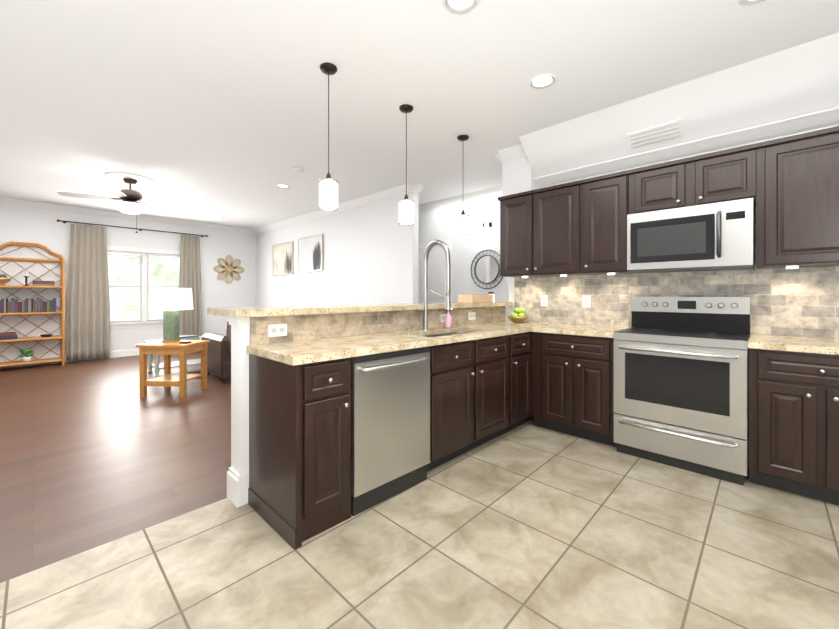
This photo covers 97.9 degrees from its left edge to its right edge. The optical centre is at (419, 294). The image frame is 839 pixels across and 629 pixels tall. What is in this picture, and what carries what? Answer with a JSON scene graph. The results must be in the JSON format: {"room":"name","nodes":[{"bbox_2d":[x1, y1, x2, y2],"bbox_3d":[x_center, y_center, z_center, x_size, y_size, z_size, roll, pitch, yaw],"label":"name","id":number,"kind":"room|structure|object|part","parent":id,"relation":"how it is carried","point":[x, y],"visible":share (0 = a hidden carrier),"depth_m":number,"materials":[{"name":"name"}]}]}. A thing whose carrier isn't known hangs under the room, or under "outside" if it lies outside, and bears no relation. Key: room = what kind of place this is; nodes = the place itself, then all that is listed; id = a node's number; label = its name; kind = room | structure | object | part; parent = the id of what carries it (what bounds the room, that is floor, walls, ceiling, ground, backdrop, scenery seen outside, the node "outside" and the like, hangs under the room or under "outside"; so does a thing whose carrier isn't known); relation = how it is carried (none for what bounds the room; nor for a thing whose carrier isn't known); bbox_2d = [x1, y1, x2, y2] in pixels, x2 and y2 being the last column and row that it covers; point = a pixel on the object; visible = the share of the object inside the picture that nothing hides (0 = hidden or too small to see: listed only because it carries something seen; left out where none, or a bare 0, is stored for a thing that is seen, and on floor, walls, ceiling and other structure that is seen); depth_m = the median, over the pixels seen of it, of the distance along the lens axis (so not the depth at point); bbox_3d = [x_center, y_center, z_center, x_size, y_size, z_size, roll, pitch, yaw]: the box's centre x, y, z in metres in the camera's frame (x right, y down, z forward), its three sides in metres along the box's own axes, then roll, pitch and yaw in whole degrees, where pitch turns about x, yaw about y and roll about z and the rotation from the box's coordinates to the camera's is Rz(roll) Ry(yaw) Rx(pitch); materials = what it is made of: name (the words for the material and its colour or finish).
{"room":"kitchen","nodes":[
{"label":"kitchen","id":0,"kind":"room"},
{"bbox_2d":[0,351,230,582],"bbox_3d":[-3.652,1.240,4.329,7.100,0.060,8.450,0,0,44],"label":"floor","id":1,"kind":"structure","parent":0,"point":[94,453],"depth_m":2.76,"materials":[{"name":"brown wood"}]},
{"bbox_2d":[0,241,64,366],"bbox_3d":[-6.515,0.182,6.036,0.382,2.053,0.932,0,0,44],"label":"etagere","id":2,"kind":"object","parent":1,"relation":"on","point":[27,306],"visible":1,"depth_m":6.06,"materials":[{"name":"wicker"}]},
{"bbox_2d":[0,281,55,339],"bbox_3d":[-6.513,0.245,6.024,0.200,0.948,0.735,0,0,44],"label":"books","id":3,"kind":"object","parent":2,"relation":"on","point":[28,305],"depth_m":5.98,"materials":[{"name":"multicoloured paper"}]},
{"bbox_2d":[144,337,200,377],"bbox_3d":[-3.668,0.959,5.761,0.600,0.499,1.000,0,0,44],"label":"coffee table","id":4,"kind":"object","parent":1,"relation":"on","point":[157,365],"visible":0.35,"depth_m":5.58,"materials":[{"name":"grey paint"}]},
{"bbox_2d":[179,335,199,339],"bbox_3d":[-3.651,0.679,5.743,0.250,0.059,0.300,0,0,44],"label":"books","id":5,"kind":"object","parent":4,"relation":"on","point":[189,337],"visible":0.64,"depth_m":5.68,"materials":[{"name":"grey paper"}]},
{"bbox_2d":[136,288,209,397],"bbox_3d":[-3.009,0.565,4.503,0.590,1.289,0.495,0,0,3],"label":"end table","id":6,"kind":"object","parent":1,"relation":"on","point":[170,303],"visible":1,"depth_m":4.33,"materials":[{"name":"brown wood"}]},
{"bbox_3d":[-3.009,0.900,4.496,0.760,0.619,0.748,0,0,44],"label":"frame","id":7,"kind":"part","parent":6,"relation":"part of","materials":[{"name":"brown wood"}]},
{"bbox_2d":[201,322,230,383],"bbox_3d":[-2.590,0.758,5.451,1.028,0.901,0.900,0,0,44],"label":"recliner","id":8,"kind":"object","parent":1,"relation":"on","point":[219,355],"visible":0.29,"depth_m":4.98,"materials":[{"name":"brown leather"}]},
{"bbox_2d":[0,205,255,359],"bbox_3d":[-6.178,-0.181,6.765,0.120,2.780,8.450,0,0,44],"label":"wall","id":9,"kind":"structure","parent":0,"point":[39,226],"depth_m":6.81,"materials":[{"name":"white paint"}]},
{"bbox_2d":[0,349,138,368],"bbox_3d":[-6.512,1.143,6.317,0.016,0.130,7.280,0,0,44],"label":"baseboard","id":10,"kind":"structure","parent":9,"relation":"attached to","point":[124,353],"depth_m":6.96,"materials":[{"name":"white wood"}]},
{"bbox_2d":[0,197,251,233],"bbox_3d":[-6.452,-1.518,6.321,0.095,0.105,7.190,0,0,44],"label":"crown molding","id":11,"kind":"structure","parent":9,"relation":"attached to","point":[3,201],"depth_m":6.95,"materials":[{"name":"white wood"}]},
{"bbox_2d":[57,219,207,236],"bbox_3d":[-5.534,-1.291,7.263,0.123,0.049,2.382,0,0,44],"label":"curtain rod","id":12,"kind":"object","parent":9,"relation":"attached to","point":[58,220],"visible":1,"depth_m":7.08,"materials":[{"name":"brown metal"}]},
{"bbox_2d":[66,224,109,360],"bbox_3d":[-6.036,-0.038,6.673,0.106,2.445,0.594,0,0,44],"label":"curtain","id":13,"kind":"object","parent":12,"relation":"hanging from","point":[88,320],"visible":1,"depth_m":6.64,"materials":[{"name":"fabric"}]},
{"bbox_2d":[179,235,201,336],"bbox_3d":[-4.914,-0.038,7.849,0.106,2.445,0.444,0,0,44],"label":"curtain","id":14,"kind":"object","parent":12,"relation":"hanging from","point":[190,322],"visible":0.65,"depth_m":7.84,"materials":[{"name":"fabric"}]},
{"bbox_2d":[107,245,179,328],"bbox_3d":[-5.546,-0.136,7.378,0.150,1.590,1.630,0,0,44],"label":"window","id":15,"kind":"structure","parent":9,"relation":"in","point":[143,322],"depth_m":7.37,"materials":[{"name":"white wood"}]},
{"bbox_2d":[107,250,179,321],"bbox_3d":[-5.548,-0.157,7.380,0.053,1.357,1.400,0,0,44],"label":"window blinds","id":16,"kind":"object","parent":15,"relation":"attached to","point":[132,254],"visible":0.6,"depth_m":7.25,"materials":[{"name":"white plastic"}]},
{"bbox_2d":[213,255,243,283],"bbox_3d":[-4.425,-0.581,8.499,0.015,0.674,0.674,0,0,44],"label":"sculpture","id":17,"kind":"object","parent":9,"relation":"attached to","point":[228,269],"visible":1,"depth_m":8.49,"materials":[{"name":"gold metal"}]},
{"bbox_2d":[256,192,417,306],"bbox_3d":[-2.011,-0.181,7.136,5.400,2.780,0.120,0,0,44],"label":"wall","id":18,"kind":"structure","parent":0,"point":[370,253],"depth_m":6.24,"materials":[{"name":"white paint"}]},
{"bbox_2d":[272,241,293,275],"bbox_3d":[-2.977,-0.761,7.949,0.920,0.690,0.033,0,0,44],"label":"picture","id":19,"kind":"object","parent":18,"relation":"attached to","point":[282,258],"visible":1,"depth_m":7.90,"materials":[{"name":"beige paper"}]},
{"bbox_2d":[298,234,322,272],"bbox_3d":[-2.144,-0.791,7.155,0.920,0.690,0.033,0,0,44],"label":"picture","id":20,"kind":"object","parent":18,"relation":"attached to","point":[310,253],"visible":1,"depth_m":7.12,"materials":[{"name":"beige paper"}]},
{"bbox_2d":[252,183,419,234],"bbox_3d":[-2.008,-1.518,6.984,5.375,0.105,0.095,0,0,44],"label":"crown molding","id":21,"kind":"structure","parent":18,"relation":"attached to","point":[399,190],"depth_m":6.18,"materials":[{"name":"white wood"}]},
{"bbox_2d":[0,419,838,628],"bbox_3d":[0.429,1.242,-0.339,5.750,0.060,7.330,0,0,44],"label":"floor","id":22,"kind":"structure","parent":0,"point":[529,525],"depth_m":1.66,"materials":[{"name":"beige tile"}]},
{"bbox_2d":[248,355,354,549],"bbox_3d":[-0.673,0.774,2.046,0.559,0.873,0.328,0,0,44],"label":"base cabinet","id":23,"kind":"object","parent":22,"relation":"on","point":[302,419],"depth_m":1.87,"materials":[{"name":"brown wood"}]},
{"bbox_2d":[247,319,562,366],"bbox_3d":[0.224,0.315,2.929,0.638,0.040,2.877,0,0,44],"label":"countertop","id":24,"kind":"structure","parent":23,"relation":"on","point":[296,352],"depth_m":2.25,"materials":[{"name":"beige stone"}]},
{"bbox_2d":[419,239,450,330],"bbox_3d":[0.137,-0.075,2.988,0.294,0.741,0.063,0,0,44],"label":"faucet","id":25,"kind":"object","parent":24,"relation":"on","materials":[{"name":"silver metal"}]},
{"bbox_2d":[422,239,450,329],"bbox_3d":[0.152,-0.077,3.004,0.294,0.746,0.109,0,0,44],"label":"faucet","id":26,"kind":"object","parent":24,"relation":"in","point":[425,306],"depth_m":3.02,"materials":[{"name":"silver metal"}]},
{"bbox_2d":[425,332,467,336],"bbox_3d":[0.224,0.433,2.905,0.386,0.194,0.760,0,0,44],"label":"sink","id":27,"kind":"object","parent":24,"relation":"in","point":[429,334],"depth_m":3.12,"materials":[{"name":"silver metal"}]},
{"bbox_2d":[445,308,452,327],"bbox_3d":[0.261,0.209,3.256,0.067,0.171,0.060,0,0,44],"label":"soap bottle","id":28,"kind":"object","parent":24,"relation":"on","point":[448,320],"visible":0.83,"depth_m":3.24,"materials":[{"name":"pink plastic"}]},
{"bbox_2d":[507,307,527,322],"bbox_3d":[1.031,0.210,3.834,0.216,0.169,0.216,0,0,44],"label":"fruit bowl","id":29,"kind":"object","parent":24,"relation":"on","point":[517,314],"visible":1,"depth_m":3.79,"materials":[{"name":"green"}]},
{"bbox_2d":[355,343,434,514],"bbox_3d":[-0.342,0.776,2.366,0.578,0.870,0.585,0,0,44],"label":"dishwasher","id":30,"kind":"object","parent":22,"relation":"on","point":[355,409],"depth_m":2.15,"materials":[{"name":"silver metal"}]},
{"bbox_2d":[431,355,510,469],"bbox_3d":[0.202,0.900,2.922,0.616,0.620,0.963,0,0,44],"label":"base cabinet","id":31,"kind":"object","parent":22,"relation":"on","point":[471,398],"depth_m":2.67,"materials":[{"name":"brown wood"}]},
{"bbox_2d":[451,331,534,429],"bbox_3d":[0.660,0.774,3.393,0.629,0.873,0.350,0,0,44],"label":"base cabinet","id":32,"kind":"object","parent":22,"relation":"on","point":[515,349],"depth_m":3.12,"materials":[{"name":"brown wood"}]},
{"bbox_2d":[530,332,611,445],"bbox_3d":[1.464,0.774,3.300,0.700,0.873,0.629,0,0,44],"label":"base cabinet","id":33,"kind":"object","parent":22,"relation":"on","point":[571,375],"depth_m":3.06,"materials":[{"name":"brown wood"}]},
{"bbox_2d":[535,327,562,333],"bbox_3d":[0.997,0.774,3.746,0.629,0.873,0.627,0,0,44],"label":"countertop","id":34,"kind":"structure","parent":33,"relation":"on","point":[557,330],"depth_m":3.17,"materials":[{"name":"beige stone"}]},
{"bbox_2d":[614,297,750,484],"bbox_3d":[1.972,0.616,2.760,0.766,1.190,0.708,0,0,44],"label":"stove","id":35,"kind":"object","parent":22,"relation":"on","point":[682,369],"depth_m":2.56,"materials":[{"name":"silver metal"}]},
{"bbox_2d":[616,326,747,341],"bbox_3d":[1.961,0.297,2.749,0.766,0.018,0.483,0,0,44],"label":"cooktop","id":36,"kind":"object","parent":35,"relation":"attached to","point":[635,329],"depth_m":2.70,"materials":[{"name":"black glass"}]},
{"bbox_2d":[632,310,751,333],"bbox_3d":[2.129,0.217,2.925,0.766,0.142,0.006,0,0,44],"label":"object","id":37,"kind":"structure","parent":35,"relation":"attached to","point":[654,319],"depth_m":2.89,"materials":[{"name":"black glass"}]},
{"bbox_2d":[752,348,838,504],"bbox_3d":[2.498,0.774,2.314,0.598,0.873,0.629,0,0,44],"label":"base cabinet","id":38,"kind":"object","parent":22,"relation":"on","point":[795,395],"depth_m":2.16,"materials":[{"name":"brown wood"}]},
{"bbox_2d":[0,0,838,228],"bbox_3d":[-1.663,-1.609,2.430,12.800,0.080,8.650,0,0,44],"label":"ceiling","id":39,"kind":"structure","parent":0,"point":[205,111],"depth_m":2.72,"materials":[{"name":"white paint"}]},
{"bbox_2d":[57,172,184,232],"bbox_3d":[-3.946,-1.199,4.965,1.338,0.742,1.390,0,0,44],"label":"ceiling fan","id":40,"kind":"object","parent":39,"relation":"hanging from","point":[129,203],"visible":1,"depth_m":4.82,"materials":[{"name":"brown metal"}]},
{"bbox_2d":[275,184,289,187],"bbox_3d":[-1.969,-1.564,5.253,0.202,0.011,0.187,0,0,44],"label":"recessed light","id":41,"kind":"object","parent":39,"relation":"in","point":[278,185],"depth_m":5.25,"materials":[{"name":"white"}]},
{"bbox_2d":[293,167,303,172],"bbox_3d":[-1.511,-1.552,4.559,0.130,0.035,0.130,0,0,44],"label":"smoke detector","id":42,"kind":"object","parent":39,"relation":"attached to","point":[298,169],"visible":1,"depth_m":4.52,"materials":[{"name":"white plastic"}]},
{"bbox_2d":[319,62,337,210],"bbox_3d":[-0.629,-1.081,2.529,0.132,0.976,0.135,0,0,44],"label":"pendant light","id":43,"kind":"object","parent":39,"relation":"hanging from","point":[328,192],"visible":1,"depth_m":2.49,"materials":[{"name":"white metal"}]},
{"bbox_2d":[398,104,413,224],"bbox_3d":[-0.111,-1.081,3.071,0.132,0.976,0.135,0,0,44],"label":"pendant light","id":44,"kind":"object","parent":39,"relation":"hanging from","point":[406,210],"visible":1,"depth_m":3.03,"materials":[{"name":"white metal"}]},
{"bbox_2d":[442,0,478,13],"bbox_3d":[0.219,-1.563,1.956,0.163,0.011,0.162,0,0,44],"label":"recessed light","id":45,"kind":"object","parent":39,"relation":"in","point":[452,6],"depth_m":1.98,"materials":[{"name":"white"}]},
{"bbox_2d":[456,135,469,235],"bbox_3d":[0.434,-1.081,3.643,0.132,0.976,0.135,0,0,44],"label":"pendant light","id":46,"kind":"object","parent":39,"relation":"hanging from","point":[463,223],"visible":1,"depth_m":3.60,"materials":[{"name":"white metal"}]},
{"bbox_2d":[528,73,556,88],"bbox_3d":[0.898,-1.563,2.675,0.194,0.011,0.200,0,0,44],"label":"recessed light","id":47,"kind":"object","parent":39,"relation":"in","point":[543,80],"depth_m":2.68,"materials":[{"name":"white"}]},
{"bbox_2d":[737,0,764,5],"bbox_3d":[1.757,-1.563,1.937,0.104,0.011,0.100,0,0,44],"label":"recessed light","id":48,"kind":"object","parent":39,"relation":"in","point":[742,2],"depth_m":1.95,"materials":[{"name":"white"}]},
{"bbox_2d":[418,195,508,319],"bbox_3d":[-0.692,-0.181,7.288,7.100,2.780,0.120,0,0,44],"label":"wall","id":49,"kind":"structure","parent":0,"point":[439,224],"depth_m":5.80,"materials":[{"name":"white paint"}]},
{"bbox_2d":[418,240,450,302],"bbox_3d":[0.194,0.152,6.304,0.830,2.115,0.077,0,0,44],"label":"wall","id":50,"kind":"structure","parent":49,"relation":"attached to","point":[436,271],"depth_m":6.28,"materials":[{"name":"white paint"}]},
{"bbox_2d":[478,221,491,229],"bbox_3d":[0.977,-1.040,5.530,0.200,0.100,0.115,0,0,44],"label":"sconce","id":51,"kind":"object","parent":49,"relation":"attached to","point":[485,225],"visible":1,"depth_m":5.51,"materials":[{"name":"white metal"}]},
{"bbox_2d":[471,250,502,288],"bbox_3d":[1.020,-0.380,5.547,0.606,0.606,0.031,0,0,44],"label":"round mirror","id":52,"kind":"object","parent":49,"relation":"attached to","point":[486,269],"visible":0.92,"depth_m":5.55,"materials":[{"name":"grey metal"}]},
{"bbox_2d":[418,172,559,212],"bbox_3d":[-0.775,-1.518,7.219,7.075,0.105,0.095,0,0,44],"label":"crown molding","id":53,"kind":"structure","parent":49,"relation":"attached to","point":[553,179],"depth_m":5.59,"materials":[{"name":"white"}]},
{"bbox_2d":[458,294,492,302],"bbox_3d":[0.611,0.041,3.959,0.180,0.086,0.400,0,0,44],"label":"box","id":54,"kind":"object","parent":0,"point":[470,298],"visible":0.96,"depth_m":3.84,"materials":[{"name":"beige"}]},
{"bbox_2d":[502,156,536,195],"bbox_3d":[1.093,-1.297,3.998,0.343,0.543,0.133,0,0,44],"label":"wall","id":55,"kind":"structure","parent":0,"point":[518,175],"depth_m":3.94,"materials":[{"name":"white paint"}]},
{"bbox_2d":[509,207,756,319],"bbox_3d":[3.105,-0.179,2.256,5.660,2.780,0.120,0,0,44],"label":"wall","id":56,"kind":"structure","parent":0,"point":[511,291],"depth_m":4.13,"materials":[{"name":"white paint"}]},
{"bbox_2d":[498,190,531,277],"bbox_3d":[1.094,-0.606,3.846,0.375,0.833,0.349,0,0,44],"label":"upper cabinet","id":57,"kind":"object","parent":56,"relation":"attached to","point":[515,209],"depth_m":3.72,"materials":[{"name":"brown wood"}]},
{"bbox_2d":[532,180,587,277],"bbox_3d":[1.397,-0.606,3.557,0.462,0.833,0.349,0,0,44],"label":"upper cabinet","id":58,"kind":"object","parent":56,"relation":"attached to","point":[555,209],"depth_m":3.43,"materials":[{"name":"brown wood"}]},
{"bbox_2d":[580,170,627,277],"bbox_3d":[1.699,-0.605,3.269,0.373,0.833,0.349,0,0,44],"label":"upper cabinet","id":59,"kind":"object","parent":56,"relation":"attached to","point":[604,198],"depth_m":3.15,"materials":[{"name":"brown wood"}]},
{"bbox_2d":[628,158,687,209],"bbox_3d":[1.987,-0.838,2.994,0.413,0.368,0.349,0,0,44],"label":"upper cabinet","id":60,"kind":"object","parent":56,"relation":"attached to","point":[666,183],"depth_m":2.86,"materials":[{"name":"brown wood"}]},
{"bbox_2d":[627,198,754,272],"bbox_3d":[2.081,-0.417,2.835,0.756,0.460,0.451,0,0,44],"label":"microwave","id":61,"kind":"object","parent":56,"relation":"attached to","point":[715,236],"depth_m":2.68,"materials":[{"name":"silver metal"}]},
{"bbox_2d":[688,143,759,201],"bbox_3d":[2.268,-0.838,2.726,0.364,0.368,0.349,0,0,44],"label":"upper cabinet","id":62,"kind":"object","parent":56,"relation":"attached to","point":[727,173],"depth_m":2.59,"materials":[{"name":"brown wood"}]},
{"bbox_2d":[752,126,838,269],"bbox_3d":[2.735,-0.605,2.281,0.930,0.833,0.349,0,0,44],"label":"upper cabinet","id":63,"kind":"object","parent":56,"relation":"attached to","point":[797,207],"depth_m":2.34,"materials":[{"name":"brown wood"}]},
{"bbox_2d":[519,32,838,176],"bbox_3d":[3.004,-1.399,1.988,5.197,0.339,0.403,0,0,44],"label":"soffit","id":64,"kind":"structure","parent":0,"point":[799,80],"depth_m":2.75,"materials":[{"name":"white paint"}]},
{"bbox_2d":[627,119,683,149],"bbox_3d":[1.973,-1.334,3.068,0.390,0.107,0.125,0,0,44],"label":"ceiling vent","id":65,"kind":"object","parent":64,"relation":"in","point":[673,130],"visible":1,"depth_m":3.05,"materials":[{"name":"white metal"}]},
{"label":"outside","id":66,"kind":"structure","parent":0,"visible":0},
{"bbox_2d":[107,253,179,319],"bbox_3d":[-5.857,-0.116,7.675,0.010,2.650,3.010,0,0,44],"label":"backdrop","id":67,"kind":"structure","parent":66,"point":[137,281],"depth_m":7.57,"materials":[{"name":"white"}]},
{"bbox_3d":[-0.049,0.669,3.204,0.128,1.084,2.857,0,0,44],"label":"wall","id":68,"kind":"structure","parent":0,"visible":0},
{"bbox_2d":[227,317,249,507],"bbox_3d":[-1.071,0.669,2.156,0.162,1.084,0.069,0,0,44],"label":"trim","id":69,"kind":"structure","parent":68,"relation":"attached to","point":[237,482],"depth_m":2.12,"materials":[{"name":"white"}]}
]}

